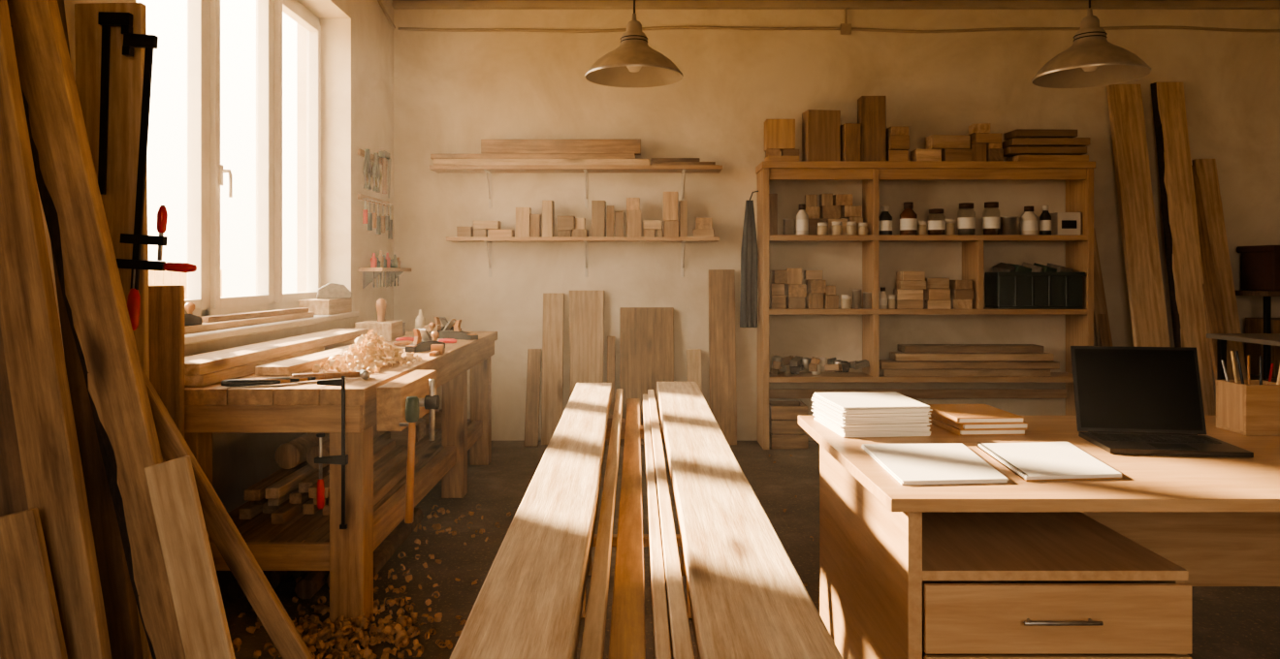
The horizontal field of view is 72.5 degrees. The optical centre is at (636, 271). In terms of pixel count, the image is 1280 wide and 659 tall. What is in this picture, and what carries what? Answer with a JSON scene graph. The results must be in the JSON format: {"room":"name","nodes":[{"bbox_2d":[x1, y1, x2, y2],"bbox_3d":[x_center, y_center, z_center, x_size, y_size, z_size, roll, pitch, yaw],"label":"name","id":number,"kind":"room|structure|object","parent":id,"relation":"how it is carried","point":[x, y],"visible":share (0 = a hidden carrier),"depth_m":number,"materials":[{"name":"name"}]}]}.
{"room":"woodworking shop","nodes":[
{"label":"woodworking shop","id":0,"kind":"room"},
{"bbox_2d":[35,0,393,512],"bbox_3d":[-2.035,-0.385,2.450,0.350,3.370,8.500,0,0,0],"label":"wall","id":1,"kind":"structure","parent":0,"point":[357,37],"depth_m":5.69,"materials":[{"name":"paint"}]},
{"bbox_2d":[184,0,320,317],"bbox_3d":[-2.050,-0.705,4.470,0.159,1.890,2.440,0,0,0],"label":"window","id":2,"kind":"structure","parent":1,"relation":"in","point":[205,171],"depth_m":4.83,"materials":[{"name":"paint"}]},
{"bbox_2d":[184,311,359,345],"bbox_3d":[-1.965,0.278,4.470,0.330,0.035,2.430,0,0,0],"label":"windowsill","id":3,"kind":"object","parent":1,"relation":"attached to","point":[196,337],"visible":0.28,"depth_m":4.19,"materials":[{"name":"wood"}]},
{"bbox_2d":[184,312,313,334],"bbox_3d":[-1.915,0.244,4.185,0.130,0.030,1.570,0,0,1],"label":"lumber offcut","id":4,"kind":"object","parent":3,"relation":"on","point":[213,326],"visible":0.62,"depth_m":4.10,"materials":[{"name":"brown wood"}]},
{"bbox_2d":[184,302,202,325],"bbox_3d":[-1.920,0.169,3.660,0.065,0.120,0.220,0,0,10],"label":"plane","id":5,"kind":"object","parent":4,"relation":"on","point":[190,319],"visible":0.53,"depth_m":3.71,"materials":[{"name":"black metal"}]},
{"bbox_2d":[201,307,308,322],"bbox_3d":[-1.895,0.216,4.400,0.045,0.025,1.002,0,0,4],"label":"stick","id":6,"kind":"object","parent":4,"relation":"on","point":[217,318],"visible":0.94,"depth_m":4.29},
{"bbox_2d":[298,297,351,315],"bbox_3d":[-1.920,0.215,5.410,0.180,0.090,0.420,0,0,0],"label":"block","id":7,"kind":"object","parent":3,"relation":"on","point":[331,306],"visible":0.78,"depth_m":5.20,"materials":[{"name":"brown wood"}]},
{"bbox_2d":[316,283,351,299],"bbox_3d":[-1.860,0.119,5.379,0.207,0.100,0.090,0,0,-20],"label":"block","id":8,"kind":"object","parent":7,"relation":"on","point":[330,291],"visible":1,"depth_m":5.34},
{"bbox_2d":[357,148,392,239],"bbox_3d":[-1.830,-0.552,6.175,0.060,0.625,0.690,0,0,0],"label":"tool rack","id":9,"kind":"object","parent":1,"relation":"attached to","point":[382,223],"visible":1,"depth_m":6.16,"materials":[{"name":"brown wood"}]},
{"bbox_2d":[358,251,411,288],"bbox_3d":[-1.780,-0.013,6.225,0.160,0.264,0.750,0,0,0],"label":"shelf","id":10,"kind":"object","parent":1,"relation":"attached to","point":[393,269],"visible":1,"depth_m":6.07,"materials":[{"name":"brown wood"}]},
{"bbox_2d":[216,441,1279,658],"bbox_3d":[1.795,1.400,2.450,8.010,0.200,8.900,0,0,0],"label":"floor","id":11,"kind":"structure","parent":0,"point":[1229,623],"depth_m":3.81,"materials":[{"name":"concrete"}]},
{"bbox_2d":[0,325,28,516],"bbox_3d":[-1.600,-0.007,2.145,0.495,2.614,0.053,0,0,7],"label":"plank","id":12,"kind":"object","parent":11,"relation":"on","point":[13,496],"visible":0.08,"depth_m":2.12,"materials":[{"name":"wood"}]},
{"bbox_2d":[0,508,67,658],"bbox_3d":[-1.338,0.918,1.956,0.318,0.762,0.058,0,0,15],"label":"plank","id":13,"kind":"object","parent":11,"relation":"on","point":[30,624],"visible":1,"depth_m":1.96,"materials":[{"name":"wood"}]},
{"bbox_2d":[0,0,112,658],"bbox_3d":[-1.492,-0.161,2.080,0.632,2.920,0.057,0,0,9],"label":"plank","id":14,"kind":"object","parent":11,"relation":"on","point":[51,467],"visible":0.86,"depth_m":2.05,"materials":[{"name":"wood"}]},
{"bbox_2d":[7,0,185,658],"bbox_3d":[-1.424,-0.093,2.231,0.813,2.782,0.056,0,0,5],"label":"board","id":15,"kind":"object","parent":11,"relation":"on","point":[68,186],"visible":0.76,"depth_m":2.21,"materials":[{"name":"brown wood"}]},
{"bbox_2d":[50,0,143,658],"bbox_3d":[-1.607,0.143,2.530,0.424,2.314,0.057,0,0,11],"label":"plank","id":16,"kind":"object","parent":11,"relation":"on","point":[118,596],"visible":0.27,"depth_m":2.50,"materials":[{"name":"wood"}]},
{"bbox_2d":[74,2,152,658],"bbox_3d":[-1.717,0.208,2.870,0.255,2.184,0.050,0,0,0],"label":"plank","id":17,"kind":"object","parent":11,"relation":"on","point":[126,73],"visible":0.25,"depth_m":2.86,"materials":[{"name":"brown wood"}]},
{"bbox_2d":[97,11,132,194],"bbox_3d":[-1.693,-0.545,2.835,0.106,0.591,0.028,0,0,0],"label":"clamp","id":18,"kind":"object","parent":17,"relation":"attached to","point":[107,19],"visible":0.87,"depth_m":2.83,"materials":[{"name":"black metal"}]},
{"bbox_2d":[116,32,196,330],"bbox_3d":[-1.540,-0.287,2.805,0.262,0.955,0.042,0,0,4],"label":"clamp","id":19,"kind":"object","parent":17,"relation":"attached to","point":[130,41],"visible":0.95,"depth_m":2.80,"materials":[{"name":"black metal"}]},
{"bbox_2d":[148,285,184,462],"bbox_3d":[-1.601,0.674,2.965,0.140,1.252,0.060,0,0,0],"label":"plank","id":20,"kind":"object","parent":11,"relation":"on","point":[166,304],"visible":0.31,"depth_m":2.96,"materials":[{"name":"wood"}]},
{"bbox_2d":[144,455,235,658],"bbox_3d":[-1.025,0.874,2.080,0.357,0.850,0.062,0,0,23],"label":"plank","id":21,"kind":"object","parent":11,"relation":"on","point":[185,547],"visible":1,"depth_m":2.09,"materials":[{"name":"brown wood"}]},
{"bbox_2d":[142,369,314,658],"bbox_3d":[-1.095,0.734,2.355,0.720,1.129,0.032,0,0,3],"label":"plank","id":22,"kind":"object","parent":11,"relation":"on","point":[284,635],"visible":0.61,"depth_m":2.34,"materials":[{"name":"wood"}]},
{"bbox_2d":[184,331,497,628],"bbox_3d":[-1.280,0.860,4.620,1.019,0.880,3.000,0,0,0],"label":"workbench","id":23,"kind":"object","parent":11,"relation":"on","point":[316,542],"visible":0.65,"depth_m":3.20,"materials":[{"name":"brown wood"}]},
{"bbox_2d":[184,346,324,386],"bbox_3d":[-1.670,0.399,3.785,0.200,0.041,1.230,0,0,0],"label":"board","id":24,"kind":"object","parent":23,"relation":"on","point":[214,377],"visible":0.34,"depth_m":3.40,"materials":[{"name":"brown wood"}]},
{"bbox_2d":[184,328,368,375],"bbox_3d":[-1.667,0.355,4.130,0.205,0.042,1.941,0,0,0],"label":"board","id":25,"kind":"object","parent":24,"relation":"on","point":[216,361],"visible":0.86,"depth_m":3.79,"materials":[{"name":"brown wood"}]},
{"bbox_2d":[221,377,316,386],"bbox_3d":[-1.346,0.406,3.207,0.324,0.028,0.071,0,0,-26],"label":"tool","id":26,"kind":"object","parent":23,"relation":"on","point":[278,380],"visible":1,"depth_m":3.18,"materials":[{"name":"black metal"}]},
{"bbox_2d":[255,345,353,376],"bbox_3d":[-1.440,0.400,4.000,0.140,0.036,1.001,0,0,2],"label":"board","id":27,"kind":"object","parent":23,"relation":"on","point":[285,368],"visible":0.64,"depth_m":3.65,"materials":[{"name":"brown wood"}]},
{"bbox_2d":[239,439,417,524],"bbox_3d":[-1.360,0.927,4.073,0.512,0.137,1.297,0,0,0],"label":"pile","id":28,"kind":"object","parent":23,"relation":"on","point":[284,494],"visible":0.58,"depth_m":3.59,"materials":[{"name":"brown wood"}]},
{"bbox_2d":[274,423,385,469],"bbox_3d":[-1.403,0.785,4.100,0.235,0.108,0.806,0,0,2],"label":"log offcut","id":29,"kind":"object","parent":28,"relation":"on","point":[289,455],"visible":0.42,"depth_m":3.70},
{"bbox_2d":[314,376,348,529],"bbox_3d":[-1.078,0.640,3.085,0.114,0.540,0.032,0,0,0],"label":"clamp","id":30,"kind":"object","parent":23,"relation":"attached to","point":[342,460],"visible":1,"depth_m":3.08,"materials":[{"name":"black metal"}]},
{"bbox_2d":[291,369,370,380],"bbox_3d":[-1.176,0.400,3.366,0.280,0.033,0.125,0,0,-25],"label":"hammer","id":31,"kind":"object","parent":23,"relation":"on","point":[365,374],"visible":0.92,"depth_m":3.36,"materials":[{"name":"wood"}]},
{"bbox_2d":[311,329,413,373],"bbox_3d":[-1.199,0.340,3.912,0.316,0.156,0.766,0,0,0],"label":"wood shavings","id":32,"kind":"object","parent":23,"relation":"on","point":[365,352],"visible":0.97,"depth_m":3.81},
{"bbox_2d":[322,352,422,373],"bbox_3d":[-1.160,0.401,3.905,0.336,0.035,0.698,0,0,0],"label":"wood shavings","id":33,"kind":"object","parent":23,"relation":"on","point":[326,368],"visible":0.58,"depth_m":3.66},
{"bbox_2d":[354,298,402,341],"bbox_3d":[-1.580,0.293,5.375,0.220,0.252,0.250,0,0,0],"label":"plane","id":34,"kind":"object","parent":23,"relation":"on","point":[390,331],"visible":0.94,"depth_m":5.27,"materials":[{"name":"brown wood"}]},
{"bbox_2d":[399,396,419,523],"bbox_3d":[-0.814,0.675,3.130,0.073,0.450,0.052,0,0,0],"label":"mallet","id":35,"kind":"object","parent":23,"relation":"attached to","point":[412,407],"visible":1,"depth_m":3.12,"materials":[{"name":"brown wood"}]},
{"bbox_2d":[390,409,441,446],"bbox_3d":[-1.363,0.947,5.382,0.290,0.100,0.796,0,0,11],"label":"pile","id":36,"kind":"object","parent":23,"relation":"on","point":[400,437],"visible":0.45,"depth_m":5.16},
{"bbox_2d":[405,328,445,352],"bbox_3d":[-1.120,0.360,4.640,0.065,0.120,0.280,0,0,20],"label":"plane","id":37,"kind":"object","parent":23,"relation":"on","point":[418,345],"visible":0.98,"depth_m":4.58,"materials":[{"name":"wood"}]},
{"bbox_2d":[427,320,478,340],"bbox_3d":[-1.170,0.360,5.450,0.420,0.120,0.065,0,0,30],"label":"plane","id":38,"kind":"object","parent":23,"relation":"on","point":[457,334],"visible":0.85,"depth_m":5.40,"materials":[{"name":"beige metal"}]},
{"bbox_2d":[276,604,447,658],"bbox_3d":[-0.943,1.251,3.038,0.592,0.093,0.621,0,0,0],"label":"wood shavings","id":39,"kind":"object","parent":11,"relation":"on","point":[401,622],"visible":0.84,"depth_m":3.02},
{"bbox_2d":[232,504,511,658],"bbox_3d":[-1.050,1.280,3.621,1.099,0.037,2.378,0,0,0],"label":"wood shavings","id":40,"kind":"object","parent":11,"relation":"on","point":[237,642],"visible":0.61,"depth_m":3.25},
{"bbox_2d":[524,349,541,447],"bbox_3d":[-0.774,0.945,6.555,0.100,0.708,0.257,0,0,0],"label":"leaning board","id":41,"kind":"object","parent":11,"relation":"on","point":[532,400],"visible":1,"depth_m":6.54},
{"bbox_2d":[541,293,564,445],"bbox_3d":[-0.631,0.733,6.595,0.158,1.133,0.179,0,0,0],"label":"leaning board","id":42,"kind":"object","parent":11,"relation":"on","point":[553,304],"visible":0.91,"depth_m":6.58,"materials":[{"name":"brown wood"}]},
{"bbox_2d":[569,290,604,396],"bbox_3d":[-0.377,0.723,6.585,0.271,1.154,0.199,0,0,0],"label":"leaning board","id":43,"kind":"object","parent":11,"relation":"on","point":[586,307],"visible":0.7,"depth_m":6.60,"materials":[{"name":"brown wood"}]},
{"bbox_2d":[606,336,615,445],"bbox_3d":[-0.190,0.897,6.595,0.064,0.804,0.178,0,0,0],"label":"leaning board","id":44,"kind":"object","parent":11,"relation":"on","point":[611,340],"visible":0.58,"depth_m":6.61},
{"bbox_2d":[580,415,692,618],"bbox_3d":[0.000,0.941,3.500,0.540,0.718,0.511,0,0,0],"label":"sawhorse","id":45,"kind":"object","parent":11,"relation":"on","point":[646,543],"visible":0.07,"depth_m":3.48,"materials":[{"name":"brown wood"}]},
{"bbox_2d":[642,394,671,658],"bbox_3d":[0.041,0.593,2.275,0.025,0.060,3.450,0,0,0],"label":"batten","id":46,"kind":"object","parent":45,"relation":"on","point":[661,648],"visible":1,"depth_m":1.70,"materials":[{"name":"wood"}]},
{"bbox_2d":[656,382,842,658],"bbox_3d":[0.187,0.550,2.335,0.193,0.060,3.570,0,0,0],"label":"plank","id":47,"kind":"object","parent":45,"relation":"on","point":[748,599],"visible":1,"depth_m":1.59,"materials":[{"name":"wood"}]},
{"bbox_2d":[619,307,673,446],"bbox_3d":[0.083,0.787,6.585,0.411,1.024,0.199,0,0,0],"label":"leaning board","id":48,"kind":"object","parent":11,"relation":"on","point":[646,334],"visible":0.58,"depth_m":6.60,"materials":[{"name":"wood"}]},
{"bbox_2d":[686,349,702,392],"bbox_3d":[0.441,0.947,6.595,0.108,0.705,0.178,0,0,0],"label":"leaning board","id":49,"kind":"object","parent":11,"relation":"on","point":[693,356],"visible":0.42,"depth_m":6.63,"materials":[{"name":"brown wood"}]},
{"bbox_2d":[708,269,736,445],"bbox_3d":[0.653,0.643,6.595,0.205,1.313,0.179,0,0,0],"label":"leaning board","id":50,"kind":"object","parent":11,"relation":"on","point":[721,282],"visible":0.88,"depth_m":6.59,"materials":[{"name":"wood"}]},
{"bbox_2d":[768,400,808,448],"bbox_3d":[1.122,1.143,6.508,0.270,0.315,0.287,0,0,0],"label":"wooden crate","id":51,"kind":"object","parent":11,"relation":"on","point":[784,431],"visible":0.72,"depth_m":6.37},
{"bbox_2d":[739,160,1095,449],"bbox_3d":[2.061,0.250,6.513,2.563,2.100,0.345,0,0,0],"label":"shelving unit","id":52,"kind":"object","parent":11,"relation":"on","point":[1078,176],"depth_m":6.37,"materials":[{"name":"brown wood"}]},
{"bbox_2d":[796,204,808,234],"bbox_3d":[1.221,-0.379,6.420,0.093,0.227,0.093,0,0,0],"label":"bottle","id":53,"kind":"object","parent":52,"relation":"on","point":[802,218],"visible":0.93,"depth_m":6.38,"materials":[{"name":"plastic"}]},
{"bbox_2d":[770,268,838,308],"bbox_3d":[1.247,0.126,6.481,0.494,0.297,0.167,0,0,0],"label":"blocks","id":54,"kind":"object","parent":52,"relation":"on","point":[816,294],"visible":1,"depth_m":6.42},
{"bbox_2d":[768,193,863,235],"bbox_3d":[1.351,-0.425,6.590,0.703,0.318,0.163,0,0,0],"label":"blocks","id":55,"kind":"object","parent":52,"relation":"on","point":[832,208],"visible":0.77,"depth_m":6.53,"materials":[{"name":"brown wood"}]},
{"bbox_2d":[764,96,909,160],"bbox_3d":[1.478,-1.045,6.463,1.047,0.489,0.175,0,0,0],"label":"blocks","id":56,"kind":"object","parent":52,"relation":"on","point":[824,138],"visible":0.86,"depth_m":6.40},
{"bbox_2d":[852,288,861,309],"bbox_3d":[1.626,0.203,6.430,0.066,0.142,0.066,0,0,0],"label":"tin","id":57,"kind":"object","parent":52,"relation":"on","point":[856,293],"visible":1,"depth_m":6.40,"materials":[{"name":"metal"}]},
{"bbox_2d":[879,206,892,234],"bbox_3d":[1.832,-0.372,6.420,0.100,0.213,0.100,0,0,0],"label":"bottle","id":58,"kind":"object","parent":52,"relation":"on","point":[885,219],"visible":0.86,"depth_m":6.38,"materials":[{"name":"glass"}]},
{"bbox_2d":[899,202,917,234],"bbox_3d":[2.002,-0.386,6.420,0.122,0.241,0.122,0,0,0],"label":"bottle","id":59,"kind":"object","parent":52,"relation":"on","point":[908,217],"visible":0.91,"depth_m":6.38,"materials":[{"name":"glass"}]},
{"bbox_2d":[893,271,973,309],"bbox_3d":[2.196,0.137,6.455,0.557,0.276,0.174,0,0,0],"label":"blocks","id":60,"kind":"object","parent":52,"relation":"on","point":[912,291],"visible":0.97,"depth_m":6.39,"materials":[{"name":"brown wood"}]},
{"bbox_2d":[927,208,945,234],"bbox_3d":[2.208,-0.361,6.420,0.129,0.192,0.129,0,0,0],"label":"glass jar","id":61,"kind":"object","parent":52,"relation":"on","point":[938,227],"visible":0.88,"depth_m":6.37,"materials":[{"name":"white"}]},
{"bbox_2d":[910,123,1003,160],"bbox_3d":[2.377,-0.942,6.457,0.642,0.283,0.175,0,0,0],"label":"blocks","id":62,"kind":"object","parent":52,"relation":"on","point":[980,144],"visible":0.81,"depth_m":6.40,"materials":[{"name":"brown wood"}]},
{"bbox_2d":[957,202,975,234],"bbox_3d":[2.428,-0.383,6.420,0.129,0.234,0.129,0,0,0],"label":"glass jar","id":63,"kind":"object","parent":52,"relation":"on","point":[965,225],"visible":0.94,"depth_m":6.37,"materials":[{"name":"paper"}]},
{"bbox_2d":[879,344,1059,376],"bbox_3d":[2.442,0.660,6.496,1.307,0.218,0.257,0,0,0],"label":"stored timber","id":64,"kind":"object","parent":52,"relation":"on","point":[912,360],"visible":0.89,"depth_m":6.41,"materials":[{"name":"brown wood"}]},
{"bbox_2d":[982,201,1000,234],"bbox_3d":[2.613,-0.386,6.420,0.122,0.241,0.122,0,0,0],"label":"glass jar","id":65,"kind":"object","parent":52,"relation":"on","point":[990,225],"visible":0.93,"depth_m":6.37,"materials":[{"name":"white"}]},
{"bbox_2d":[1000,216,1019,234],"bbox_3d":[2.748,-0.333,6.420,0.133,0.135,0.133,0,0,0],"label":"tin","id":66,"kind":"object","parent":52,"relation":"on","point":[1009,225],"visible":0.97,"depth_m":6.37,"materials":[{"name":"metal"}]},
{"bbox_2d":[1020,206,1038,234],"bbox_3d":[2.890,-0.372,6.420,0.122,0.213,0.122,0,0,0],"label":"bottle","id":67,"kind":"object","parent":52,"relation":"on","point":[1029,223],"visible":0.92,"depth_m":6.37,"materials":[{"name":"plastic"}]},
{"bbox_2d":[985,262,1085,309],"bbox_3d":[2.955,0.103,6.494,0.634,0.343,0.272,0,0,0],"label":"crate","id":68,"kind":"object","parent":52,"relation":"on","point":[1008,286],"visible":1,"depth_m":6.37,"materials":[{"name":"green paint"}]},
{"bbox_2d":[1039,205,1051,234],"bbox_3d":[3.010,-0.376,6.420,0.079,0.220,0.079,0,0,0],"label":"bottle","id":69,"kind":"object","parent":52,"relation":"on","point":[1045,217],"visible":0.97,"depth_m":6.39,"materials":[{"name":"glass"}]},
{"bbox_2d":[1001,128,1090,160],"bbox_3d":[3.021,-0.918,6.470,0.595,0.236,0.218,0,0,0],"label":"boards","id":70,"kind":"object","parent":52,"relation":"on","point":[1020,144],"visible":0.96,"depth_m":6.37,"materials":[{"name":"brown wood"}]},
{"bbox_2d":[1049,212,1080,234],"bbox_3d":[3.185,-0.350,6.489,0.170,0.170,0.142,0,0,0],"label":"cardboard box","id":71,"kind":"object","parent":52,"relation":"on","point":[1062,223],"visible":0.74,"depth_m":6.42,"materials":[{"name":"beige cardboard"}]},
{"bbox_2d":[798,416,1279,658],"bbox_3d":[1.677,0.920,2.670,2.145,0.760,1.200,0,0,0],"label":"office desk","id":72,"kind":"object","parent":11,"relation":"on","point":[1017,568],"visible":0.93,"depth_m":2.27,"materials":[{"name":"brown wood"}]},
{"bbox_2d":[811,391,932,438],"bbox_3d":[0.808,0.490,3.015,0.317,0.098,0.365,0,0,-4],"label":"paper stack","id":73,"kind":"object","parent":72,"relation":"on","point":[883,414],"visible":1,"depth_m":2.86,"materials":[{"name":"paper"}]},
{"bbox_2d":[861,444,1008,485],"bbox_3d":[0.835,0.534,2.441,0.331,0.011,0.482,0,0,0],"label":"paper sheets","id":74,"kind":"object","parent":72,"relation":"on","point":[910,464],"visible":1,"depth_m":2.40,"materials":[{"name":"paper"}]},
{"bbox_2d":[926,404,1027,436],"bbox_3d":[1.165,0.510,3.020,0.242,0.058,0.304,0,0,-3],"label":"stack","id":75,"kind":"object","parent":72,"relation":"on","point":[961,420],"visible":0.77,"depth_m":2.88,"materials":[{"name":"paper"}]},
{"bbox_2d":[976,442,1122,481],"bbox_3d":[1.164,0.531,2.470,0.292,0.017,0.492,0,0,6],"label":"paper sheets","id":76,"kind":"object","parent":72,"relation":"on","point":[1040,461],"visible":1,"depth_m":2.41,"materials":[{"name":"paper"}]},
{"bbox_2d":[1070,346,1253,457],"bbox_3d":[1.615,0.394,2.717,0.385,0.290,0.352,0,0,9],"label":"laptop","id":77,"kind":"object","parent":72,"relation":"on","point":[1139,400],"visible":1,"depth_m":2.84,"materials":[{"name":"black plastic"}]},
{"bbox_2d":[1216,351,1279,435],"bbox_3d":[2.080,0.402,2.945,0.177,0.275,0.150,0,0,0],"label":"pen holder","id":78,"kind":"object","parent":72,"relation":"on","point":[1246,407],"visible":1,"depth_m":2.89,"materials":[{"name":"brown wood"}]},
{"bbox_2d":[1093,227,1113,346],"bbox_3d":[3.528,0.484,6.585,0.090,1.632,0.316,0,0,-43],"label":"leaning board","id":79,"kind":"object","parent":11,"relation":"on","point":[1100,303],"visible":0.33,"depth_m":6.60,"materials":[{"name":"brown wood"}]},
{"bbox_2d":[1097,314,1112,346],"bbox_3d":[3.531,0.645,6.535,0.082,1.308,0.318,0,0,-12],"label":"leaning board","id":80,"kind":"object","parent":11,"relation":"on","point":[1103,320],"visible":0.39,"depth_m":6.56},
{"bbox_2d":[1106,83,1170,347],"bbox_3d":[3.751,-0.066,6.460,0.252,2.730,0.490,0,0,-7],"label":"leaning board","id":81,"kind":"object","parent":11,"relation":"on","point":[1139,237],"visible":0.7,"depth_m":6.49,"materials":[{"name":"brown wood"}]},
{"bbox_2d":[1150,81,1215,415],"bbox_3d":[4.055,-0.073,6.460,0.242,2.745,0.459,0,0,0],"label":"leaning board","id":82,"kind":"object","parent":11,"relation":"on","point":[1183,256],"visible":0.8,"depth_m":6.48,"materials":[{"name":"brown wood"}]},
{"bbox_2d":[1191,164,1234,386],"bbox_3d":[4.215,0.245,6.395,0.123,2.109,0.587,0,0,0],"label":"leaning board","id":83,"kind":"object","parent":11,"relation":"on","point":[1214,319],"visible":0.52,"depth_m":6.40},
{"bbox_2d":[1192,159,1247,380],"bbox_3d":[4.367,0.220,6.485,0.165,2.160,0.433,0,0,-8],"label":"leaning board","id":84,"kind":"object","parent":11,"relation":"on","point":[1206,169],"visible":0.58,"depth_m":6.53,"materials":[{"name":"brown wood"}]},
{"bbox_2d":[1206,333,1279,380],"bbox_3d":[4.475,0.860,5.550,1.250,0.880,0.700,0,0,0],"label":"side table","id":85,"kind":"object","parent":11,"relation":"on","point":[1273,339],"visible":0.53,"depth_m":5.77,"materials":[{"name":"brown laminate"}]},
{"bbox_2d":[1235,290,1279,383],"bbox_3d":[4.960,0.723,6.465,0.880,1.155,0.430,0,0,0],"label":"metal rack","id":86,"kind":"object","parent":11,"relation":"on","point":[1266,295],"visible":0.3,"depth_m":6.26,"materials":[{"name":"black metal"}]},
{"bbox_2d":[1236,245,1279,291],"bbox_3d":[4.950,-0.023,6.475,0.740,0.334,0.390,0,0,0],"label":"storage bin","id":87,"kind":"object","parent":86,"relation":"on","point":[1260,264],"visible":1,"depth_m":6.42,"materials":[{"name":"brown plastic"}]},
{"bbox_2d":[1245,318,1279,378],"bbox_3d":[4.775,0.559,6.450,0.350,0.419,0.300,0,0,0],"label":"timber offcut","id":88,"kind":"object","parent":86,"relation":"in","point":[1252,325],"visible":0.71,"depth_m":6.45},
{"bbox_3d":[0.000,0.941,1.150,0.540,0.718,0.511,0,0,0],"label":"sawhorse","id":89,"kind":"object","parent":11,"relation":"on","visible":0},
{"bbox_2d":[449,383,611,658],"bbox_3d":[-0.179,0.550,2.315,0.170,0.060,3.530,0,0,0],"label":"plank","id":90,"kind":"object","parent":89,"relation":"on","point":[528,604],"visible":1,"depth_m":1.60,"materials":[{"name":"wood"}]},
{"bbox_2d":[579,388,623,658],"bbox_3d":[-0.069,0.570,2.300,0.032,0.050,3.500,0,0,0],"label":"batten","id":91,"kind":"object","parent":89,"relation":"on","point":[593,636],"visible":1,"depth_m":1.68,"materials":[{"name":"brown wood"}]},
{"bbox_2d":[608,398,645,658],"bbox_3d":[-0.013,0.602,2.275,0.058,0.040,3.450,0,0,0],"label":"board","id":92,"kind":"object","parent":89,"relation":"on","point":[627,641],"visible":1,"depth_m":1.76,"materials":[{"name":"brown wood"}]},
{"bbox_2d":[647,389,694,658],"bbox_3d":[0.069,0.575,2.305,0.030,0.050,3.510,0,0,0],"label":"batten","id":93,"kind":"object","parent":89,"relation":"on","point":[681,645],"visible":0.96,"depth_m":1.68,"materials":[{"name":"wood"}]},
{"bbox_2d":[393,8,1279,441],"bbox_3d":[1.795,-0.385,6.800,8.010,3.370,0.200,0,0,0],"label":"wall","id":94,"kind":"structure","parent":0,"point":[454,91],"depth_m":6.70,"materials":[{"name":"paint"}]},
{"bbox_2d":[429,164,722,208],"bbox_3d":[-0.445,-0.636,6.575,2.165,0.298,0.250,0,0,0],"label":"wall shelf","id":95,"kind":"object","parent":94,"relation":"attached to","point":[489,169],"visible":0.96,"depth_m":6.46,"materials":[{"name":"brown wood"}]},
{"bbox_2d":[433,159,649,164],"bbox_3d":[-0.703,-0.810,6.565,1.606,0.049,0.190,0,0,0],"label":"plank","id":96,"kind":"object","parent":95,"relation":"on","point":[435,161],"visible":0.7,"depth_m":6.47,"materials":[{"name":"brown wood"}]},
{"bbox_2d":[430,153,635,159],"bbox_3d":[-0.767,-0.857,6.575,1.520,0.040,0.170,0,0,0],"label":"plank","id":97,"kind":"object","parent":96,"relation":"on","point":[432,155],"visible":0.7,"depth_m":6.49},
{"bbox_2d":[480,139,640,155],"bbox_3d":[-0.559,-0.932,6.550,1.190,0.106,0.100,0,0,0],"label":"plank","id":98,"kind":"object","parent":97,"relation":"on","point":[487,145],"visible":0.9,"depth_m":6.50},
{"bbox_2d":[651,161,715,164],"bbox_3d":[0.351,-0.799,6.545,0.473,0.027,0.150,0,0,0],"label":"plank","id":99,"kind":"object","parent":95,"relation":"on","point":[653,163],"visible":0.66,"depth_m":6.47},
{"bbox_2d":[651,158,700,161],"bbox_3d":[0.294,-0.829,6.545,0.358,0.028,0.110,0,0,0],"label":"plank","id":100,"kind":"object","parent":99,"relation":"on","point":[653,159],"visible":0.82,"depth_m":6.49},
{"bbox_2d":[446,236,719,277],"bbox_3d":[-0.394,-0.106,6.575,2.022,0.298,0.250,0,0,0],"label":"wall shelf","id":101,"kind":"object","parent":94,"relation":"attached to","point":[486,240],"visible":1,"depth_m":6.45,"materials":[{"name":"brown wood"}]},
{"bbox_2d":[456,192,714,236],"bbox_3d":[-0.371,-0.423,6.528,1.926,0.336,0.170,0,0,0],"label":"blocks","id":102,"kind":"object","parent":101,"relation":"on","point":[528,224],"visible":0.86,"depth_m":6.48,"materials":[{"name":"brown wood"}]},
{"bbox_2d":[392,0,1279,9],"bbox_3d":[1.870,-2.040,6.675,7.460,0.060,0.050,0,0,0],"label":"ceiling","id":103,"kind":"structure","parent":94,"relation":"attached to","point":[397,4],"depth_m":6.65,"materials":[{"name":"paint"}]},
{"bbox_2d":[397,25,1279,32],"bbox_3d":[1.870,-1.854,6.684,7.381,0.057,0.024,0,0,0],"label":"cable conduit","id":104,"kind":"object","parent":94,"relation":"attached to","point":[1149,26],"visible":0.94,"depth_m":6.67,"materials":[{"name":"metal"}]},
{"bbox_3d":[1.795,-2.170,2.450,8.010,0.200,8.900,0,0,0],"label":"ceiling","id":105,"kind":"structure","parent":0,"visible":0},
{"bbox_2d":[584,0,683,87],"bbox_3d":[-0.008,-1.435,3.600,0.406,1.270,0.406,0,0,0],"label":"pendant lamp","id":106,"kind":"object","parent":105,"relation":"hanging from","point":[632,64],"visible":1,"depth_m":3.57,"materials":[{"name":"metal"}]},
{"bbox_2d":[1031,0,1151,88],"bbox_3d":[1.835,-1.427,3.530,0.430,1.285,0.430,0,0,0],"label":"pendant lamp","id":107,"kind":"object","parent":105,"relation":"hanging from","point":[1091,61],"visible":1,"depth_m":3.50,"materials":[{"name":"metal"}]},
{"label":"outside","id":108,"kind":"structure","parent":0,"visible":0},
{"bbox_3d":[0.000,1.700,0.000,80.000,0.200,80.000,0,0,0],"label":"ground","id":109,"kind":"structure","parent":108,"visible":0},
{"bbox_2d":[148,269,222,299],"bbox_3d":[-10.980,0.760,10.590,0.100,1.679,25.180,0,0,0],"label":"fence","id":110,"kind":"object","parent":109,"relation":"on","point":[155,277],"visible":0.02,"depth_m":20.57,"materials":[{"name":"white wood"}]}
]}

